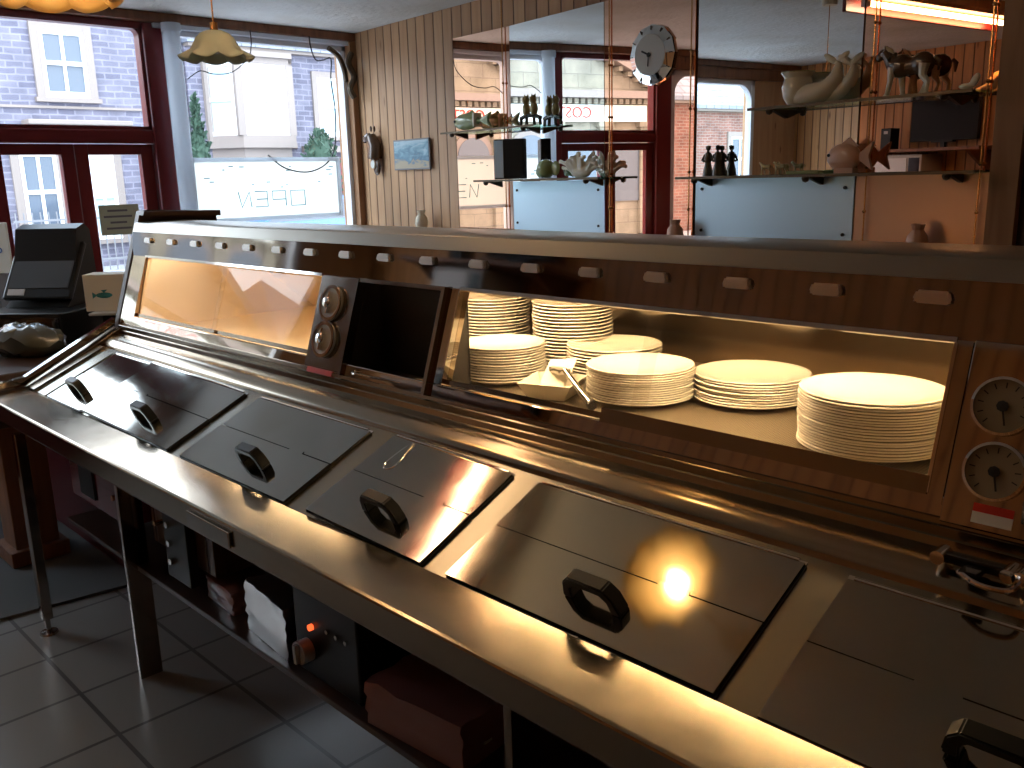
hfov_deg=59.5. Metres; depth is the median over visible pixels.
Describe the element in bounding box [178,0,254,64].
pendant lamp
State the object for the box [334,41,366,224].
trim
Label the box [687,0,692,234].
cord
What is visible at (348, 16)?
ceiling
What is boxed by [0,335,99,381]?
countertop
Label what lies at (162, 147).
trim
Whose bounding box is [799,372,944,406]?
dinner plate
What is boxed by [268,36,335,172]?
cable
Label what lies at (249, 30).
cable
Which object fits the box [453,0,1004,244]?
wall mirror
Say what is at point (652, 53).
wall clock
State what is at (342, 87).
window
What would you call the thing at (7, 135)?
trim
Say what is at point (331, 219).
parked car
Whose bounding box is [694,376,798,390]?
dinner plate
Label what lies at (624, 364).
dinner plate
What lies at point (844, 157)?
figurine
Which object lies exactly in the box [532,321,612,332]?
dinner plate
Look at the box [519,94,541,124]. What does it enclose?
figurine
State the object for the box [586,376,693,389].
dinner plate
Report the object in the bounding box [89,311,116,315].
plastic tray
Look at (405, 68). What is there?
wall
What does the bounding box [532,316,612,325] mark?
dinner plate
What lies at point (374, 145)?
plaque
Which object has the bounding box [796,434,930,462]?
dinner plate
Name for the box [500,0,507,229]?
cord
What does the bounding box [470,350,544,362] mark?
dinner plate
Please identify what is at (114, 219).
notice
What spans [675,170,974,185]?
glass shelf
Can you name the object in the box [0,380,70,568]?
timber post
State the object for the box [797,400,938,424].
dinner plate
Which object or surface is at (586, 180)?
glass shelf
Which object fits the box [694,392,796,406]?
dinner plate
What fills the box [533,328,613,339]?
dinner plate
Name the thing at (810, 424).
dinner plate
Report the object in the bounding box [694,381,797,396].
dinner plate
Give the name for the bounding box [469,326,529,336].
dinner plate
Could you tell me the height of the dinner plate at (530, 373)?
0.017 m
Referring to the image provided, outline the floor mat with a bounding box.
[0,515,126,620]
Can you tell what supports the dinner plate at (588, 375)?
on the dinner plate at (587, 378)
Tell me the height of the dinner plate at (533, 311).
0.017 m
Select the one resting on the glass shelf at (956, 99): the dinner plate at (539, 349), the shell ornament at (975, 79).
the shell ornament at (975, 79)
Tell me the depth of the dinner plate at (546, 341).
2.41 m
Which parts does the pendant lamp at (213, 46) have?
cord, lamp shade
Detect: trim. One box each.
[0,5,354,41]
[0,128,153,143]
[140,22,180,209]
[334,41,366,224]
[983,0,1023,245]
[1016,166,1023,245]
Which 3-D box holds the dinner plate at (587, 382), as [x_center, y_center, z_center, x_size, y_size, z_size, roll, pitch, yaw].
[0.300,0.000,2.099,0.252,0.017,0.252,3,14,17]
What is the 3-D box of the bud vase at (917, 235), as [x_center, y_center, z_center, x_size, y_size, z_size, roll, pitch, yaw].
[1.506,-0.539,3.326,0.084,0.110,0.084,-12,17,-38]
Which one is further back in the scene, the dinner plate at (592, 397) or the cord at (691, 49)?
the cord at (691, 49)
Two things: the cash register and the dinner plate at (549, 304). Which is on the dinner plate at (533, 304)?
the dinner plate at (549, 304)
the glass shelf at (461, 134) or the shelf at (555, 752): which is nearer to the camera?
the shelf at (555, 752)
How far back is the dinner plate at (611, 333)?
2.41 m
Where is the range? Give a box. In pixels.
[0,210,1023,767]
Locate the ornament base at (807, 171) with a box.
[786,170,823,174]
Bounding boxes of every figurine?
[454,110,491,129]
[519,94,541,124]
[701,145,722,175]
[759,162,772,174]
[773,162,787,174]
[827,137,874,172]
[876,46,941,95]
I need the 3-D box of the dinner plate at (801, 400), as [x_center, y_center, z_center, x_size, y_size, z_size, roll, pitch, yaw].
[0.672,0.035,1.669,0.264,0.017,0.264,-6,14,-17]
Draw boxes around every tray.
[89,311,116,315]
[517,358,586,400]
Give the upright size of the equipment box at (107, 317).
0.113 m
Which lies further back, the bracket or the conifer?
the conifer
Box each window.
[0,8,151,129]
[151,22,355,224]
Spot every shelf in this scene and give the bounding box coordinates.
[67,509,612,767]
[440,124,539,139]
[468,366,930,474]
[473,177,602,186]
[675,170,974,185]
[747,88,972,118]
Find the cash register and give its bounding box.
[3,223,95,307]
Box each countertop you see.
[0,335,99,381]
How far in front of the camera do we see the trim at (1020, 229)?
3.13 m
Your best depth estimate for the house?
20.63 m
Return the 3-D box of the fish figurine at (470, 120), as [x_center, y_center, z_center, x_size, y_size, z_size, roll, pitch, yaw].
[-0.235,-1.569,5.317,0.068,0.113,0.358,-12,17,-38]
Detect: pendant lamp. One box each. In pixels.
[0,0,123,12]
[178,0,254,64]
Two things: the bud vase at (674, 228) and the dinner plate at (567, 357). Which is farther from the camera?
the bud vase at (674, 228)
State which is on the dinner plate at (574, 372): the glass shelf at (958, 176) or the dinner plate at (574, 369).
the dinner plate at (574, 369)
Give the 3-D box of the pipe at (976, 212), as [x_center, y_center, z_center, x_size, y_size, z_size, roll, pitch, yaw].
[1.650,-1.120,3.090,0.015,1.340,0.015,-6,14,-17]
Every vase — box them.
[415,210,427,226]
[667,219,683,234]
[781,51,863,104]
[906,224,928,242]
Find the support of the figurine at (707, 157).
on the glass shelf at (958, 176)
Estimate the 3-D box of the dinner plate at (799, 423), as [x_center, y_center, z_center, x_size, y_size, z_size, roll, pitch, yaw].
[0.673,0.082,1.678,0.264,0.017,0.264,0,13,7]
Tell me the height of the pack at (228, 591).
0.072 m
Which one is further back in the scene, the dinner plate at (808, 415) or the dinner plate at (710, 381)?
the dinner plate at (710, 381)
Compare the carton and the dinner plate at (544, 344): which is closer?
the dinner plate at (544, 344)
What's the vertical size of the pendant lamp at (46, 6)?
0.580 m
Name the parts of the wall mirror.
frosted panel, frosted panel, frosted panel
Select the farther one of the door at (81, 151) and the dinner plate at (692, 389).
the door at (81, 151)
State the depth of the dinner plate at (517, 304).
2.61 m
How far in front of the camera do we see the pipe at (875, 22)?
3.44 m
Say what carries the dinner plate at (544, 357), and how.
on the dinner plate at (544, 360)
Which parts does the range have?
trim, panel, handle, pan lid, post, leg, handle, pan lid, pull handle, pull handle, pull handle, rating plate, pull handle, pull handle, handle, pan lid, pull handle, gas knob, pull handle, knob, knob, thermostat panel, pull handle, handle, pull handle, pan lid, recess trim, pull handle, rail, post, pull handle, leg, pull handle, rail, header panel, plate, pull handle, handle, pan lid, pull handle, pull handle, pull handle, pan lid, pull handle, post, dial panel, handle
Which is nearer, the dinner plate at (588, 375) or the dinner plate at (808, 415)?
the dinner plate at (808, 415)
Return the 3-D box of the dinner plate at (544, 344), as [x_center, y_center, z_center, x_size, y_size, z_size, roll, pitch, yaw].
[-0.022,-0.097,2.335,0.224,0.017,0.224,-7,14,-21]
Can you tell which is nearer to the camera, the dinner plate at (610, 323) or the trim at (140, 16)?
the dinner plate at (610, 323)
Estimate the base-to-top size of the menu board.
0.500 m
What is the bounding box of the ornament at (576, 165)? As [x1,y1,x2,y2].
[559,151,603,177]
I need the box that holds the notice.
[98,204,138,235]
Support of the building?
on the ground
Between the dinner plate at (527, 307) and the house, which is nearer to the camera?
the dinner plate at (527, 307)
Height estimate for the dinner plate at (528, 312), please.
0.017 m
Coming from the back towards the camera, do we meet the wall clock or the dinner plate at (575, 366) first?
the wall clock
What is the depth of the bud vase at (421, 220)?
5.92 m
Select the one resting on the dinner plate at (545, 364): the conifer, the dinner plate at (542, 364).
the dinner plate at (542, 364)
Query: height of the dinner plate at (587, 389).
0.017 m
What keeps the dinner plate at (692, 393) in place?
on the dinner plate at (592, 397)
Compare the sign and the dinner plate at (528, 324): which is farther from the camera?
the sign
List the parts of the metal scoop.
scoop blade, scoop handle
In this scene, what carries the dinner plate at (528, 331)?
on the dinner plate
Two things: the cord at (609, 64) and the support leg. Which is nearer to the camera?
the support leg
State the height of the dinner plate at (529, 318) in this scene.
0.017 m
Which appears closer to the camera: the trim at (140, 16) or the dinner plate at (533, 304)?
the dinner plate at (533, 304)
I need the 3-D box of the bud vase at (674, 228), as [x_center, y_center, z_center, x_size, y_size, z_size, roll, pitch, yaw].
[0.761,-0.714,4.179,0.080,0.105,0.080,-12,17,-38]
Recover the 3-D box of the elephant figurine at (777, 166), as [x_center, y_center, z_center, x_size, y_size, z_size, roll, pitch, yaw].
[1.116,-0.899,3.726,0.019,0.056,0.071,-12,17,-38]
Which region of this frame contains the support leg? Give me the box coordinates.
[11,432,58,636]
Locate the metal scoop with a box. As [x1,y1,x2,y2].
[549,366,596,409]
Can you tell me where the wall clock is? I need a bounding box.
[630,24,674,85]
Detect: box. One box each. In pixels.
[103,315,115,331]
[364,654,503,767]
[493,138,526,178]
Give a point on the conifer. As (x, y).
(200, 148)
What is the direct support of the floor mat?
on the floor
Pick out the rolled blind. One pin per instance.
(171, 31)
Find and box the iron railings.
[13,208,140,269]
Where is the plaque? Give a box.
[362,126,381,174]
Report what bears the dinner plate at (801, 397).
on the dinner plate at (798, 399)
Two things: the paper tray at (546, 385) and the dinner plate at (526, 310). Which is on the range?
the paper tray at (546, 385)
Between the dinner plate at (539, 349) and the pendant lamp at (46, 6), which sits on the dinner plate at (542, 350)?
the dinner plate at (539, 349)
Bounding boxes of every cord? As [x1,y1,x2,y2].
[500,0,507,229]
[608,0,610,232]
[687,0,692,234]
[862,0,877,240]
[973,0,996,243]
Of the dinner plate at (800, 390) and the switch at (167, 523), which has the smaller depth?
the dinner plate at (800, 390)
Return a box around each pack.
[206,565,264,615]
[244,572,296,660]
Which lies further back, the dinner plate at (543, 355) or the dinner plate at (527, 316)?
the dinner plate at (527, 316)
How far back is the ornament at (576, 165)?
4.60 m
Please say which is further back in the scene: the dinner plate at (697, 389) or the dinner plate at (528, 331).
the dinner plate at (528, 331)
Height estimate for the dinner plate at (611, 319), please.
0.017 m
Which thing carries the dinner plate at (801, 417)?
on the dinner plate at (798, 418)
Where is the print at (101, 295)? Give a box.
[92,290,111,297]
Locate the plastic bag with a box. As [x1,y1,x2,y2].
[0,322,66,356]
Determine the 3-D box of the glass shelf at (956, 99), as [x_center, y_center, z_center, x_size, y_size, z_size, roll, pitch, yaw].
[1.320,-1.064,3.424,0.136,0.044,0.910,-12,17,-38]
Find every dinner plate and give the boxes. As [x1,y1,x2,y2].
[468,292,520,302]
[468,299,526,305]
[468,302,527,308]
[468,304,529,311]
[468,306,529,314]
[468,309,529,318]
[468,311,530,321]
[469,314,529,324]
[469,317,530,327]
[469,321,529,330]
[469,323,529,333]
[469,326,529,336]
[469,329,529,337]
[469,334,544,351]
[470,342,545,353]
[470,346,544,356]
[470,348,544,359]
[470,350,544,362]
[470,353,544,365]
[470,356,545,367]
[470,358,545,370]
[470,361,545,373]
[470,363,546,375]
[471,368,544,378]
[471,368,545,381]
[471,378,520,384]
[532,299,597,308]
[532,303,604,311]
[532,306,610,315]
[532,310,611,318]
[532,313,611,321]
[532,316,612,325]
[532,318,612,328]
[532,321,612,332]
[533,325,612,335]
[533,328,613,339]
[533,332,612,342]
[545,339,602,345]
[545,343,566,349]
[545,346,566,352]
[545,350,565,355]
[545,353,566,358]
[566,334,661,354]
[566,352,661,361]
[566,355,585,363]
[567,345,661,356]
[567,348,662,358]
[572,370,586,374]
[573,368,586,372]
[574,365,586,370]
[575,362,586,366]
[586,352,694,375]
[586,372,694,385]
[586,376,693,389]
[586,380,693,394]
[586,384,693,396]
[586,386,692,401]
[586,391,693,407]
[587,365,695,378]
[587,368,695,380]
[587,370,695,383]
[587,375,695,387]
[587,387,693,399]
[588,379,695,392]
[588,391,694,403]
[693,384,797,401]
[693,390,796,404]
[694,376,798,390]
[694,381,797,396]
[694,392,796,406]
[694,394,796,409]
[695,360,811,385]
[695,374,812,388]
[696,385,797,398]
[697,381,798,393]
[796,430,931,459]
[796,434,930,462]
[797,388,941,412]
[797,396,939,421]
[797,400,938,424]
[797,403,938,426]
[797,407,936,432]
[797,412,936,435]
[797,415,935,441]
[797,420,934,445]
[797,422,933,447]
[797,426,932,453]
[798,394,940,415]
[798,395,939,418]
[798,407,937,429]
[798,427,933,450]
[798,432,932,456]
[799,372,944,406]
[799,388,941,409]
[799,417,935,438]
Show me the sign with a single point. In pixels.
(258, 188)
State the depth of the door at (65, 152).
5.18 m
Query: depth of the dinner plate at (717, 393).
1.95 m
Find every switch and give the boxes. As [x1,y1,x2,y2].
[164,521,169,527]
[166,540,172,546]
[168,558,174,564]
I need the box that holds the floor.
[0,580,418,767]
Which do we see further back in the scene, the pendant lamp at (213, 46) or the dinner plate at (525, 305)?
the pendant lamp at (213, 46)
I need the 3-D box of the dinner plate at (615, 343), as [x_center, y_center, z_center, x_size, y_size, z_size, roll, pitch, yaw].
[0.266,-0.100,2.332,0.248,0.017,0.248,8,16,35]
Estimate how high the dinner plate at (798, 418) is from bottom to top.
0.017 m
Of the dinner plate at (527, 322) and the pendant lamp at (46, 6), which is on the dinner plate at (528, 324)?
the dinner plate at (527, 322)
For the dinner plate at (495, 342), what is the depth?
2.36 m
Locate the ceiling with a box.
[116,0,475,32]
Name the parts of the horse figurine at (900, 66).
leg, leg, leg, leg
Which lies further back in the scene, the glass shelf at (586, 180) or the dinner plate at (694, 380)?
the glass shelf at (586, 180)
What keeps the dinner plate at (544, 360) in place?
on the dinner plate at (542, 364)
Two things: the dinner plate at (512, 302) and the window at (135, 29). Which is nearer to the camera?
the dinner plate at (512, 302)
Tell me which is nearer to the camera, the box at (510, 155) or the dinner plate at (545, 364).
the dinner plate at (545, 364)
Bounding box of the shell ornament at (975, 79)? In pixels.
[959,73,980,88]
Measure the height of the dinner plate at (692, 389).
0.017 m
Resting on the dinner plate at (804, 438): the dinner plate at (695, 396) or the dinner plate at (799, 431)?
the dinner plate at (799, 431)
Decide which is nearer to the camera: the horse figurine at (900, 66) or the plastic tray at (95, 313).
the horse figurine at (900, 66)
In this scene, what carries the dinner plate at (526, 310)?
on the dinner plate at (528, 312)
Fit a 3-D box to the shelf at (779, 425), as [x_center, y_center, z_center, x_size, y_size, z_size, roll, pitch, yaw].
[0.277,0.023,2.166,0.670,0.003,1.670,-14,18,-43]
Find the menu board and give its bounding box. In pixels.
[0,222,12,307]
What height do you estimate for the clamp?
0.022 m
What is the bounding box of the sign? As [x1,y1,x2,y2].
[193,157,343,220]
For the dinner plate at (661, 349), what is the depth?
2.29 m
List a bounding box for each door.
[0,144,82,260]
[73,144,158,271]
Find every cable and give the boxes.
[187,30,251,79]
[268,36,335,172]
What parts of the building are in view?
pane, sash frame, pane, sash frame, pane, sash frame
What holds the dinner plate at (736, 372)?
on the dinner plate at (696, 378)
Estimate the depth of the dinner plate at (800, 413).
1.57 m
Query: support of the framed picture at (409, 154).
attached to the wall
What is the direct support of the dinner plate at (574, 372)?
on the dinner plate
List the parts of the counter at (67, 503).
cash drawer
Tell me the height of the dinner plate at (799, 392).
0.017 m
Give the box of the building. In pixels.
[0,18,143,265]
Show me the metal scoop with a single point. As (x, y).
(590, 404)
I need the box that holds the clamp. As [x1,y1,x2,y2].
[929,544,1023,593]
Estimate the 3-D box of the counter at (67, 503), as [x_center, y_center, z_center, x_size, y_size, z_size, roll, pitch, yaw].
[-1.882,0.098,4.538,2.150,1.105,1.750,-14,18,-43]
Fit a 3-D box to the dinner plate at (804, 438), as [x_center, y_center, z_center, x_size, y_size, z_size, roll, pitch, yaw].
[0.676,0.102,1.685,0.264,0.017,0.264,-9,15,-29]
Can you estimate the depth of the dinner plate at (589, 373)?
2.00 m
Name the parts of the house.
pane, sash frame, pane, sash frame, sash frame, pane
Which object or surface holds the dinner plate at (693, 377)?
on the dinner plate at (694, 380)
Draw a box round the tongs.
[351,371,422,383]
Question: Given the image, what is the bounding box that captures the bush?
[300,127,342,193]
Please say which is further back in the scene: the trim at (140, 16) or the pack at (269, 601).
the trim at (140, 16)
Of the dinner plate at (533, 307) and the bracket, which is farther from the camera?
the bracket
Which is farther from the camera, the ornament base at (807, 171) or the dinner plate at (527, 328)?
the ornament base at (807, 171)
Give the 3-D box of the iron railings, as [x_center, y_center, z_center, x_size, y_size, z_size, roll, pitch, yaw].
[-8.031,-2.956,18.251,3.800,1.200,0.040,-14,18,-43]
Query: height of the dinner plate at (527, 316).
0.017 m
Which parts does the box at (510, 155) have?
panel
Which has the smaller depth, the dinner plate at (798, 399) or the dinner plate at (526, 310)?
the dinner plate at (798, 399)
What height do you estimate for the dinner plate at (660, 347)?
0.017 m
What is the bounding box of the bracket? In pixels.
[327,46,356,98]
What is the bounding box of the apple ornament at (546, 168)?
[536,158,559,177]
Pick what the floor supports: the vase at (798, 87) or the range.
the range
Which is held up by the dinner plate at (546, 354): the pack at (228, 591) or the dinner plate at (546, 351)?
the dinner plate at (546, 351)
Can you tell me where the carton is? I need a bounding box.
[82,271,124,311]
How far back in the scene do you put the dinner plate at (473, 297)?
2.69 m
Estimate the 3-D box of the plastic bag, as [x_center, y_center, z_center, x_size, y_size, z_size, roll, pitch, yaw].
[-1.957,-0.192,3.622,0.324,0.152,0.196,1,13,11]
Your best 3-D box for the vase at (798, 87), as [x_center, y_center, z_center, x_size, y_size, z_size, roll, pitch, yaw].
[1.219,-1.198,3.520,0.132,0.189,0.346,-12,17,-38]
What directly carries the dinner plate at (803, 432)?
on the dinner plate at (799, 431)
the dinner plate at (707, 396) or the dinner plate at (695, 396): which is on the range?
the dinner plate at (695, 396)
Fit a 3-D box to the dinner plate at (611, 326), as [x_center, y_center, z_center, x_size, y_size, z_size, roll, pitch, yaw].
[0.169,-0.152,2.484,0.224,0.017,0.224,4,14,24]
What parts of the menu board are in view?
panel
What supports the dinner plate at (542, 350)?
on the dinner plate at (543, 352)
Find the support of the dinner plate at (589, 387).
on the dinner plate at (692, 389)
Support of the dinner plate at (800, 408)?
on the dinner plate at (808, 415)
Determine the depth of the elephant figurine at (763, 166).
3.77 m
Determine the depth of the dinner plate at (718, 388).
1.95 m
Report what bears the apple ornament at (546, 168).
on the glass shelf at (586, 180)
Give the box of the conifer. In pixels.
[189,91,211,157]
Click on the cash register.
(50, 261)
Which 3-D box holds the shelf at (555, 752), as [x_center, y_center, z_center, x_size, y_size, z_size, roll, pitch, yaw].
[-0.214,0.767,2.147,0.300,0.019,3.920,-14,18,-43]
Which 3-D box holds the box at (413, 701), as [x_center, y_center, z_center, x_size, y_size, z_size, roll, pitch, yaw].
[-0.167,0.729,2.014,0.308,0.112,0.168,9,17,39]
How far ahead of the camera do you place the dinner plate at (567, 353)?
2.30 m
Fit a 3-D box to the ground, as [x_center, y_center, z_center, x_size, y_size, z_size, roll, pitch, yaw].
[-16.010,-1.612,16.367,80.000,0.100,34.220,-14,18,-43]
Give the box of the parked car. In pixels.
[246,194,345,224]
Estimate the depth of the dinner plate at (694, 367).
2.00 m
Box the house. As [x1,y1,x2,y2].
[180,38,342,192]
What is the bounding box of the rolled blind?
[160,22,197,209]
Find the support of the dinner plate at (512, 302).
on the dinner plate at (517, 304)
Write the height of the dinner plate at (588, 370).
0.017 m
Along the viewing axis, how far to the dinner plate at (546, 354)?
2.42 m
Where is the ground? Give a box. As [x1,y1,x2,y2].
[103,265,124,271]
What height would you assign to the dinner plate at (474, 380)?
0.017 m
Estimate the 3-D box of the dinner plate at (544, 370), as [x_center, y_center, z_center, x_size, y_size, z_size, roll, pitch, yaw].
[-0.022,-0.029,2.349,0.224,0.017,0.224,-5,13,-13]
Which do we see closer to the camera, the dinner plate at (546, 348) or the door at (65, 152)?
the dinner plate at (546, 348)
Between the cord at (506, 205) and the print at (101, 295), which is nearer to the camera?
the print at (101, 295)
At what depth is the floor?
2.88 m
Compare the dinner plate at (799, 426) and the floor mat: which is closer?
the dinner plate at (799, 426)
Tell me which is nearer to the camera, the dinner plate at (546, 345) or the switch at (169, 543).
the dinner plate at (546, 345)
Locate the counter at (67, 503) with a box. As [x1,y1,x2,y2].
[0,303,124,567]
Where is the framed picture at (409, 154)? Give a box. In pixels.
[393,137,431,169]
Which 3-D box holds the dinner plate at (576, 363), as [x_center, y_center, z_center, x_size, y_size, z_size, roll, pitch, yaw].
[0.268,-0.061,2.341,0.248,0.017,0.248,8,16,35]
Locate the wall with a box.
[355,0,607,230]
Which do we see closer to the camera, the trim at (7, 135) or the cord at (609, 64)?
the cord at (609, 64)
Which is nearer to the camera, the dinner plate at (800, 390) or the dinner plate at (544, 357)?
the dinner plate at (800, 390)
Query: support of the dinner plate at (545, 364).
on the dinner plate at (530, 373)
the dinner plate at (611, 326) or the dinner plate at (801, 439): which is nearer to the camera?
the dinner plate at (801, 439)
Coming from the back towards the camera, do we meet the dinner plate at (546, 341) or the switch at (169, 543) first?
the switch at (169, 543)
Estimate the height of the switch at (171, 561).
0.020 m
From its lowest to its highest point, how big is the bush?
2.904 m
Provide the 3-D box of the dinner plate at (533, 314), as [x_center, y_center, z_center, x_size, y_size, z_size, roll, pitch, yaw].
[0.166,-0.189,2.478,0.224,0.017,0.224,-8,14,-24]

